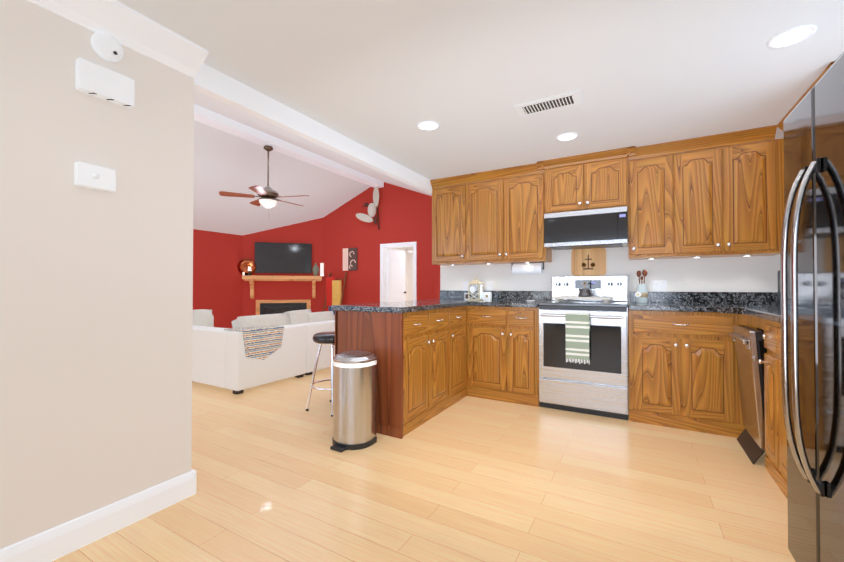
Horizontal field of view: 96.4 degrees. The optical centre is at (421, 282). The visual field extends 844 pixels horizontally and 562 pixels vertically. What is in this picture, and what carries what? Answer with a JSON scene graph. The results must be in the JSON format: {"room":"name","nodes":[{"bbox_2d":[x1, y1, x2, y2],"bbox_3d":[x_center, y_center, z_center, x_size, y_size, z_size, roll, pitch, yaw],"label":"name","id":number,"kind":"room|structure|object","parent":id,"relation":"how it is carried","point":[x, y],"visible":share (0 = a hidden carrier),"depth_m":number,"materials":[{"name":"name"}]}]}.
{"room":"kitchen and living room","nodes":[
{"label":"kitchen and living room","id":0,"kind":"room"},
{"bbox_2d":[0,0,193,548],"bbox_3d":[-2.516,-0.113,-0.222,0.180,2.340,5.080,0,-1,30],"label":"wall","id":1,"kind":"structure","parent":0,"point":[96,306],"depth_m":1.56,"materials":[{"name":"beige paint"}]},
{"bbox_2d":[74,162,115,191],"bbox_3d":[-1.364,-0.440,1.578,0.036,0.095,0.133,0,-1,30],"label":"thermostat","id":2,"kind":"object","parent":1,"relation":"attached to","point":[86,175],"visible":0.96,"depth_m":1.56,"materials":[{"name":"white plastic"}]},
{"bbox_2d":[0,469,195,561],"bbox_3d":[-2.512,0.997,-0.228,0.212,0.120,5.096,0,-1,30],"label":"baseboard","id":3,"kind":"structure","parent":1,"relation":"attached to","point":[56,542],"depth_m":1.58,"materials":[{"name":"white wood"}]},
{"bbox_2d":[75,57,134,108],"bbox_3d":[-1.346,-0.844,1.608,0.041,0.126,0.195,0,-1,30],"label":"door chime","id":4,"kind":"object","parent":1,"relation":"attached to","point":[96,80],"visible":0.98,"depth_m":1.59,"materials":[{"name":"white plastic"}]},
{"bbox_2d":[90,32,123,61],"bbox_3d":[-1.347,-1.014,1.619,0.030,0.112,0.112,0,-1,30],"label":"smoke detector","id":5,"kind":"object","parent":1,"relation":"attached to","point":[107,46],"visible":1,"depth_m":1.61,"materials":[{"name":"white plastic"}]},
{"bbox_2d":[27,0,208,78],"bbox_3d":[-2.384,-1.131,-0.286,0.125,0.105,5.080,0,-1,30],"label":"crown molding","id":6,"kind":"structure","parent":1,"relation":"attached to","point":[126,26],"depth_m":1.66,"materials":[{"name":"white paint"}]},
{"bbox_2d":[193,229,242,327],"bbox_3d":[-6.336,0.000,4.379,0.100,2.220,9.280,0,-1,30],"label":"wall","id":7,"kind":"structure","parent":0,"point":[217,279],"depth_m":7.90,"materials":[{"name":"red paint"}]},
{"bbox_2d":[193,120,370,234],"bbox_3d":[-3.874,-1.644,5.824,2.960,1.220,14.200,0,-1,30],"label":"ceiling","id":8,"kind":"structure","parent":0,"point":[225,161],"depth_m":6.91,"materials":[{"name":"white paint"}]},
{"bbox_2d":[194,104,383,187],"bbox_3d":[-3.507,-2.156,3.489,0.200,0.170,10.500,0,-1,30],"label":"ridge beam","id":9,"kind":"structure","parent":8,"relation":"attached to","point":[220,122],"depth_m":5.66,"materials":[{"name":"white paint"}]},
{"bbox_2d":[219,145,308,207],"bbox_3d":[-2.295,-1.495,5.723,1.267,1.100,1.207,0,-1,30],"label":"room ceiling fan","id":10,"kind":"object","parent":9,"relation":"hanging from","point":[267,194],"visible":1,"depth_m":5.59,"materials":[{"name":"brown wood"}]},
{"bbox_2d":[242,218,322,315],"bbox_3d":[-3.166,-0.193,8.658,1.732,2.702,0.100,0,-1,-15],"label":"wall","id":11,"kind":"structure","parent":0,"point":[310,232],"depth_m":8.63,"materials":[{"name":"red paint"}]},
{"bbox_2d":[242,275,321,298],"bbox_3d":[-3.124,0.109,8.498,1.680,0.515,0.220,0,-1,-15],"label":"mantel shelf","id":12,"kind":"object","parent":11,"relation":"attached to","point":[251,279],"visible":1,"depth_m":8.41,"materials":[{"name":"brown wood"}]},
{"bbox_2d":[238,259,255,274],"bbox_3d":[-3.860,-0.336,8.311,0.275,0.372,0.273,0,-1,30],"label":"plate","id":13,"kind":"object","parent":12,"relation":"on","point":[244,265],"visible":0.83,"depth_m":8.32,"materials":[{"name":"orange metal"}]},
{"bbox_2d":[312,263,318,275],"bbox_3d":[-2.446,-0.298,8.674,0.148,0.300,0.148,0,-1,30],"label":"vase","id":14,"kind":"object","parent":12,"relation":"on","point":[315,269],"visible":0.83,"depth_m":8.63,"materials":[{"name":"grey"}]},
{"bbox_2d":[320,263,323,275],"bbox_3d":[-2.313,-0.297,8.720,0.080,0.300,0.080,0,-1,-15],"label":"candle","id":15,"kind":"object","parent":12,"relation":"on","point":[321,269],"visible":0.96,"depth_m":8.68,"materials":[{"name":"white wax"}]},
{"bbox_2d":[255,242,311,275],"bbox_3d":[-3.139,-0.523,8.560,0.893,0.749,0.886,0,-1,30],"label":"wall-mounted tv","id":16,"kind":"object","parent":11,"relation":"attached to","point":[271,257],"visible":0.96,"depth_m":8.53,"materials":[{"name":"black plastic"}]},
{"bbox_2d":[256,300,310,314],"bbox_3d":[-3.109,0.776,8.432,1.400,0.760,0.340,0,-1,-15],"label":"fireplace","id":17,"kind":"object","parent":11,"relation":"attached to","point":[263,307],"visible":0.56,"depth_m":8.55,"materials":[{"name":"brown wood"}]},
{"bbox_2d":[194,90,431,195],"bbox_3d":[-2.288,-1.734,2.845,2.750,1.109,10.600,0,-1,30],"label":"ceiling","id":18,"kind":"structure","parent":0,"point":[222,108],"depth_m":4.90,"materials":[{"name":"white paint"}]},
{"bbox_2d":[194,63,443,194],"bbox_3d":[-0.454,-1.128,3.276,0.060,0.230,3.020,0,-1,30],"label":"header beam","id":19,"kind":"structure","parent":0,"point":[217,84],"depth_m":2.52,"materials":[{"name":"white paint"}]},
{"bbox_2d":[323,182,434,310],"bbox_3d":[-0.981,-0.518,8.132,5.680,3.340,0.100,0,-1,30],"label":"wall","id":20,"kind":"structure","parent":0,"point":[405,214],"depth_m":8.09,"materials":[{"name":"red paint"}]},
{"bbox_2d":[343,248,357,270],"bbox_3d":[-1.608,-0.515,8.405,0.400,0.500,0.043,0,-1,30],"label":"canvas art","id":21,"kind":"object","parent":20,"relation":"attached to","point":[350,259],"visible":1,"depth_m":8.38,"materials":[{"name":"brown"}]},
{"bbox_2d":[356,186,379,228],"bbox_3d":[-1.168,-1.576,8.064,0.628,0.897,0.217,0,-1,30],"label":"wall sculpture","id":22,"kind":"object","parent":20,"relation":"attached to","point":[371,211],"visible":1,"depth_m":7.95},
{"bbox_2d":[387,249,405,301],"bbox_3d":[-0.536,0.212,8.318,0.112,1.865,0.680,0,-1,30],"label":"bedroom door","id":23,"kind":"structure","parent":20,"relation":"in","point":[396,291],"depth_m":8.29,"materials":[{"name":"white wood"}]},
{"bbox_2d":[380,242,416,301],"bbox_3d":[-0.473,0.166,7.823,0.890,1.965,0.118,0,-1,30],"label":"door frame","id":24,"kind":"structure","parent":20,"relation":"attached to","point":[383,272],"depth_m":7.96,"materials":[{"name":"white wood"}]},
{"bbox_2d":[387,247,406,300],"bbox_3d":[-1.236,0.054,10.056,0.100,2.240,3.000,0,-1,30],"label":"wall","id":25,"kind":"structure","parent":0,"point":[403,248],"depth_m":11.26,"materials":[{"name":"beige paint"}]},
{"bbox_2d":[407,247,412,300],"bbox_3d":[0.965,0.060,10.583,3.400,2.240,0.100,0,-1,30],"label":"wall","id":26,"kind":"structure","parent":0,"point":[409,276],"depth_m":11.29,"materials":[{"name":"beige paint"}]},
{"bbox_2d":[52,367,794,561],"bbox_3d":[-1.603,1.141,4.494,9.970,0.060,14.200,0,-1,30],"label":"floor","id":27,"kind":"structure","parent":0,"point":[464,479],"depth_m":1.93,"materials":[{"name":"laminate"}]},
{"bbox_2d":[192,306,334,394],"bbox_3d":[-2.138,0.720,5.041,1.964,0.794,2.030,0,-1,30],"label":"sectional sofa","id":28,"kind":"object","parent":27,"relation":"on","point":[243,353],"visible":0.58,"depth_m":4.03,"materials":[{"name":"fabric"}]},
{"bbox_2d":[306,331,334,416],"bbox_3d":[-0.784,0.769,3.282,0.355,0.657,0.355,0,-1,30],"label":"bar stool","id":29,"kind":"object","parent":27,"relation":"on","point":[324,338],"visible":0.48,"depth_m":3.17,"materials":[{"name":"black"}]},
{"bbox_2d":[323,272,346,311],"bbox_3d":[-1.982,0.465,8.405,0.524,1.390,0.363,0,-1,30],"label":"blanket ladder","id":30,"kind":"object","parent":27,"relation":"on","point":[334,295],"visible":0.56,"depth_m":8.35,"materials":[{"name":"brown wood"}]},
{"bbox_2d":[330,350,376,452],"bbox_3d":[-0.490,0.786,2.546,0.292,0.606,0.265,0,-1,30],"label":"trash can","id":31,"kind":"object","parent":27,"relation":"on","point":[354,399],"visible":1,"depth_m":2.47,"materials":[{"name":"silver metal"}]},
{"bbox_2d":[335,308,450,438],"bbox_3d":[-0.218,0.658,3.125,0.628,0.876,0.772,0,-1,30],"label":"base cabinet","id":32,"kind":"object","parent":27,"relation":"on","point":[421,368],"depth_m":2.80,"materials":[{"name":"brown wood"}]},
{"bbox_2d":[451,306,466,405],"bbox_3d":[0.082,0.664,3.620,0.598,0.876,0.385,0,-1,30],"label":"base cabinet","id":33,"kind":"object","parent":27,"relation":"on","point":[458,314],"depth_m":3.48,"materials":[{"name":"brown wood"}]},
{"bbox_2d":[331,290,550,312],"bbox_3d":[0.308,0.153,3.403,1.313,0.140,1.812,0,-1,30],"label":"countertop","id":34,"kind":"structure","parent":33,"relation":"on","point":[449,299],"depth_m":3.47,"materials":[{"name":"stone"}]},
{"bbox_2d":[467,275,483,299],"bbox_3d":[0.581,0.052,4.063,0.142,0.275,0.144,0,-1,30],"label":"lantern","id":35,"kind":"object","parent":34,"relation":"on","point":[475,288],"visible":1,"depth_m":4.02,"materials":[{"name":"beige"}]},
{"bbox_2d":[483,292,491,300],"bbox_3d":[0.682,0.144,3.936,0.084,0.090,0.032,0,-1,30],"label":"decor","id":36,"kind":"object","parent":34,"relation":"on","point":[487,296],"visible":0.96,"depth_m":3.92,"materials":[{"name":"white"}]},
{"bbox_2d":[466,306,538,406],"bbox_3d":[0.866,0.665,3.744,0.693,0.875,0.641,0,-1,30],"label":"base cabinet","id":37,"kind":"object","parent":27,"relation":"on","point":[502,353],"visible":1,"depth_m":3.48,"materials":[{"name":"brown wood"}]},
{"bbox_2d":[538,275,628,419],"bbox_3d":[1.452,0.516,3.369,0.691,1.165,0.710,0,-1,30],"label":"range","id":38,"kind":"object","parent":27,"relation":"on","point":[583,345],"visible":0.98,"depth_m":3.12,"materials":[{"name":"white metal"}]},
{"bbox_2d":[571,248,605,275],"bbox_3d":[1.626,-0.200,3.684,0.311,0.269,0.017,0,-1,30],"label":"cutting board","id":39,"kind":"object","parent":38,"relation":"on","point":[588,262],"visible":0.94,"depth_m":3.67,"materials":[{"name":"brown wood"}]},
{"bbox_2d":[628,310,739,437],"bbox_3d":[2.062,0.657,3.073,0.650,0.876,0.618,0,-1,30],"label":"base cabinet","id":40,"kind":"object","parent":27,"relation":"on","point":[683,373],"depth_m":2.80,"materials":[{"name":"brown wood"}]},
{"bbox_2d":[736,314,745,433],"bbox_3d":[2.631,0.654,2.748,0.660,0.876,0.618,0,-1,30],"label":"base cabinet","id":41,"kind":"object","parent":27,"relation":"on","point":[740,318],"depth_m":2.65,"materials":[{"name":"brown wood"}]},
{"bbox_2d":[746,323,757,329],"bbox_3d":[2.398,0.686,2.270,0.589,0.801,0.491,0,-1,30],"label":"base cabinet","id":42,"kind":"object","parent":27,"relation":"on","point":[751,325],"depth_m":2.58,"materials":[{"name":"brown wood"}]},
{"bbox_2d":[729,325,764,463],"bbox_3d":[2.090,0.689,2.423,0.117,0.794,0.436,0,-1,30],"label":"dishwasher","id":43,"kind":"object","parent":42,"relation":"in","point":[751,437],"visible":0.98,"depth_m":2.32,"materials":[{"name":"silver metal"}]},
{"bbox_2d":[758,318,769,473],"bbox_3d":[2.198,0.645,1.951,0.618,0.876,0.263,0,-1,30],"label":"base cabinet","id":44,"kind":"object","parent":27,"relation":"on","point":[763,324],"depth_m":2.15,"materials":[{"name":"brown wood"}]},
{"bbox_2d":[629,292,780,322],"bbox_3d":[1.996,0.141,2.291,1.313,0.140,2.067,0,-1,30],"label":"countertop","id":45,"kind":"structure","parent":44,"relation":"on","point":[764,305],"depth_m":3.05,"materials":[{"name":"stone"}]},
{"bbox_2d":[635,269,647,302],"bbox_3d":[1.954,0.033,3.356,0.102,0.298,0.103,0,-1,30],"label":"jar","id":46,"kind":"object","parent":45,"relation":"on","point":[641,294],"visible":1,"depth_m":3.33,"materials":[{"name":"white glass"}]},
{"bbox_2d":[778,270,780,304],"bbox_3d":[2.776,0.010,2.788,0.170,0.332,0.220,0,-1,30],"label":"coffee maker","id":47,"kind":"object","parent":45,"relation":"on","point":[779,302],"visible":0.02,"depth_m":2.88,"materials":[{"name":"black plastic"}]},
{"bbox_2d":[746,315,757,326],"bbox_3d":[2.388,0.248,2.258,0.589,0.075,0.450,0,-1,30],"label":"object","id":48,"kind":"structure","parent":44,"relation":"on","point":[749,319],"depth_m":2.48,"materials":[{"name":"brown wood"}]},
{"bbox_2d":[770,321,787,499],"bbox_3d":[1.956,0.640,1.528,0.618,0.876,0.712,0,-1,30],"label":"base cabinet","id":49,"kind":"object","parent":27,"relation":"on","point":[775,449],"depth_m":2.00,"materials":[{"name":"brown wood"}]},
{"bbox_2d":[780,52,843,561],"bbox_3d":[1.464,0.210,0.903,0.810,1.720,0.850,0,-1,30],"label":"refrigerator","id":50,"kind":"object","parent":27,"relation":"on","point":[812,297],"visible":1,"depth_m":1.17,"materials":[{"name":"black metal"}]},
{"bbox_2d":[435,265,439,298],"bbox_3d":[0.812,-0.046,5.661,0.120,2.340,2.400,0,-1,30],"label":"wall","id":51,"kind":"structure","parent":0,"point":[437,281],"depth_m":4.63,"materials":[{"name":"red paint"}]},
{"bbox_2d":[116,0,843,186],"bbox_3d":[-0.239,-1.208,0.228,3.340,0.060,8.100,0,-1,30],"label":"ceiling","id":52,"kind":"structure","parent":0,"point":[384,77],"depth_m":2.01,"materials":[{"name":"white paint"}]},
{"bbox_2d":[417,121,439,130],"bbox_3d":[0.045,-1.146,2.760,0.170,0.004,0.170,0,-1,30],"label":"recessed light","id":53,"kind":"object","parent":52,"relation":"in","point":[428,125],"visible":1,"depth_m":2.75,"materials":[{"name":"white"}]},
{"bbox_2d":[514,90,582,116],"bbox_3d":[0.816,-1.145,2.435,0.400,0.012,0.190,0,-1,30],"label":"ceiling vent","id":54,"kind":"object","parent":52,"relation":"in","point":[559,101],"visible":1,"depth_m":2.42,"materials":[{"name":"silver metal"}]},
{"bbox_2d":[556,132,578,140],"bbox_3d":[1.141,-1.143,2.963,0.170,0.004,0.170,0,-1,30],"label":"recessed light","id":55,"kind":"object","parent":52,"relation":"in","point":[568,136],"visible":1,"depth_m":2.95,"materials":[{"name":"white"}]},
{"bbox_2d":[767,24,816,48],"bbox_3d":[1.742,-1.157,1.779,0.170,0.004,0.170,0,-1,30],"label":"recessed light","id":56,"kind":"object","parent":52,"relation":"in","point":[792,36],"visible":1,"depth_m":1.77,"materials":[{"name":"white"}]},
{"bbox_2d":[440,247,779,303],"bbox_3d":[1.720,-0.018,3.702,3.400,2.240,0.100,0,-1,30],"label":"wall","id":57,"kind":"structure","parent":0,"point":[741,274],"depth_m":3.42,"materials":[{"name":"beige paint"}]},
{"bbox_2d":[430,175,469,265],"bbox_3d":[0.359,-0.670,4.232,0.416,0.916,0.333,0,-1,30],"label":"upper cabinet","id":58,"kind":"object","parent":57,"relation":"attached to","point":[448,203],"depth_m":4.08,"materials":[{"name":"brown wood"}]},
{"bbox_2d":[463,282,468,290],"bbox_3d":[0.506,0.054,4.330,0.072,0.116,0.008,0,-1,30],"label":"light switch","id":59,"kind":"object","parent":57,"relation":"attached to","point":[465,286],"visible":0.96,"depth_m":4.33,"materials":[{"name":"white plastic"}]},
{"bbox_2d":[486,282,492,290],"bbox_3d":[0.750,0.052,4.191,0.072,0.116,0.008,0,-1,30],"label":"electrical outlet","id":60,"kind":"object","parent":57,"relation":"attached to","point":[489,286],"visible":0.92,"depth_m":4.19,"materials":[{"name":"white plastic"}]},
{"bbox_2d":[466,170,513,264],"bbox_3d":[0.717,-0.673,4.027,0.409,0.916,0.333,0,-1,30],"label":"upper cabinet","id":61,"kind":"object","parent":57,"relation":"attached to","point":[485,224],"depth_m":3.88,"materials":[{"name":"brown wood"}]},
{"bbox_2d":[502,162,551,261],"bbox_3d":[1.071,-0.675,3.825,0.406,0.916,0.333,0,-1,30],"label":"upper cabinet","id":62,"kind":"object","parent":57,"relation":"attached to","point":[522,195],"depth_m":3.68,"materials":[{"name":"brown wood"}]},
{"bbox_2d":[512,262,543,273],"bbox_3d":[1.084,-0.144,3.871,0.325,0.118,0.112,0,-1,30],"label":"paper towel","id":63,"kind":"object","parent":62,"relation":"attached to","point":[530,268],"visible":0.98,"depth_m":3.82,"materials":[{"name":"white paper"}]},
{"bbox_2d":[542,154,585,213],"bbox_3d":[1.390,-0.891,3.625,0.345,0.493,0.368,0,-1,30],"label":"upper cabinet","id":64,"kind":"object","parent":57,"relation":"attached to","point":[563,179],"depth_m":3.46,"materials":[{"name":"brown wood"}]},
{"bbox_2d":[586,147,629,209],"bbox_3d":[1.690,-0.893,3.453,0.345,0.493,0.368,0,-1,30],"label":"upper cabinet","id":65,"kind":"object","parent":57,"relation":"attached to","point":[607,172],"depth_m":3.28,"materials":[{"name":"brown wood"}]},
{"bbox_2d":[544,206,627,249],"bbox_3d":[1.535,-0.484,3.525,0.686,0.316,0.388,0,-1,30],"label":"microwave","id":66,"kind":"object","parent":65,"relation":"attached to","point":[594,228],"visible":1,"depth_m":3.35,"materials":[{"name":"silver metal"}]},
{"bbox_2d":[628,142,677,259],"bbox_3d":[1.992,-0.681,3.298,0.327,0.916,0.333,0,-1,30],"label":"upper cabinet","id":67,"kind":"object","parent":57,"relation":"attached to","point":[653,212],"depth_m":3.15,"materials":[{"name":"brown wood"}]},
{"bbox_2d":[652,281,666,291],"bbox_3d":[2.139,0.043,3.397,0.108,0.116,0.008,0,-1,30],"label":"electrical outlet","id":68,"kind":"object","parent":57,"relation":"attached to","point":[659,286],"visible":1,"depth_m":3.40,"materials":[{"name":"white plastic"}]},
{"bbox_2d":[674,134,725,257],"bbox_3d":[2.272,-0.683,3.138,0.318,0.916,0.333,0,-1,30],"label":"upper cabinet","id":69,"kind":"object","parent":57,"relation":"attached to","point":[699,201],"depth_m":2.99,"materials":[{"name":"brown wood"}]},
{"bbox_2d":[722,124,781,256],"bbox_3d":[2.546,-0.685,2.982,0.313,0.916,0.333,0,-1,30],"label":"upper cabinet","id":70,"kind":"object","parent":57,"relation":"attached to","point":[753,204],"depth_m":2.83,"materials":[{"name":"brown wood"}]},
{"bbox_2d":[778,102,797,221],"bbox_3d":[2.670,-0.690,2.494,0.334,0.916,0.443,0,-1,30],"label":"upper cabinet","id":71,"kind":"object","parent":57,"relation":"attached to","point":[780,125],"depth_m":2.77,"materials":[{"name":"brown wood"}]},
{"bbox_2d":[798,62,833,102],"bbox_3d":[2.453,-0.694,2.113,0.334,0.916,0.434,0,-1,30],"label":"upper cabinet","id":72,"kind":"object","parent":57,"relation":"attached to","point":[831,63],"depth_m":2.15,"materials":[{"name":"brown wood"}]}
]}

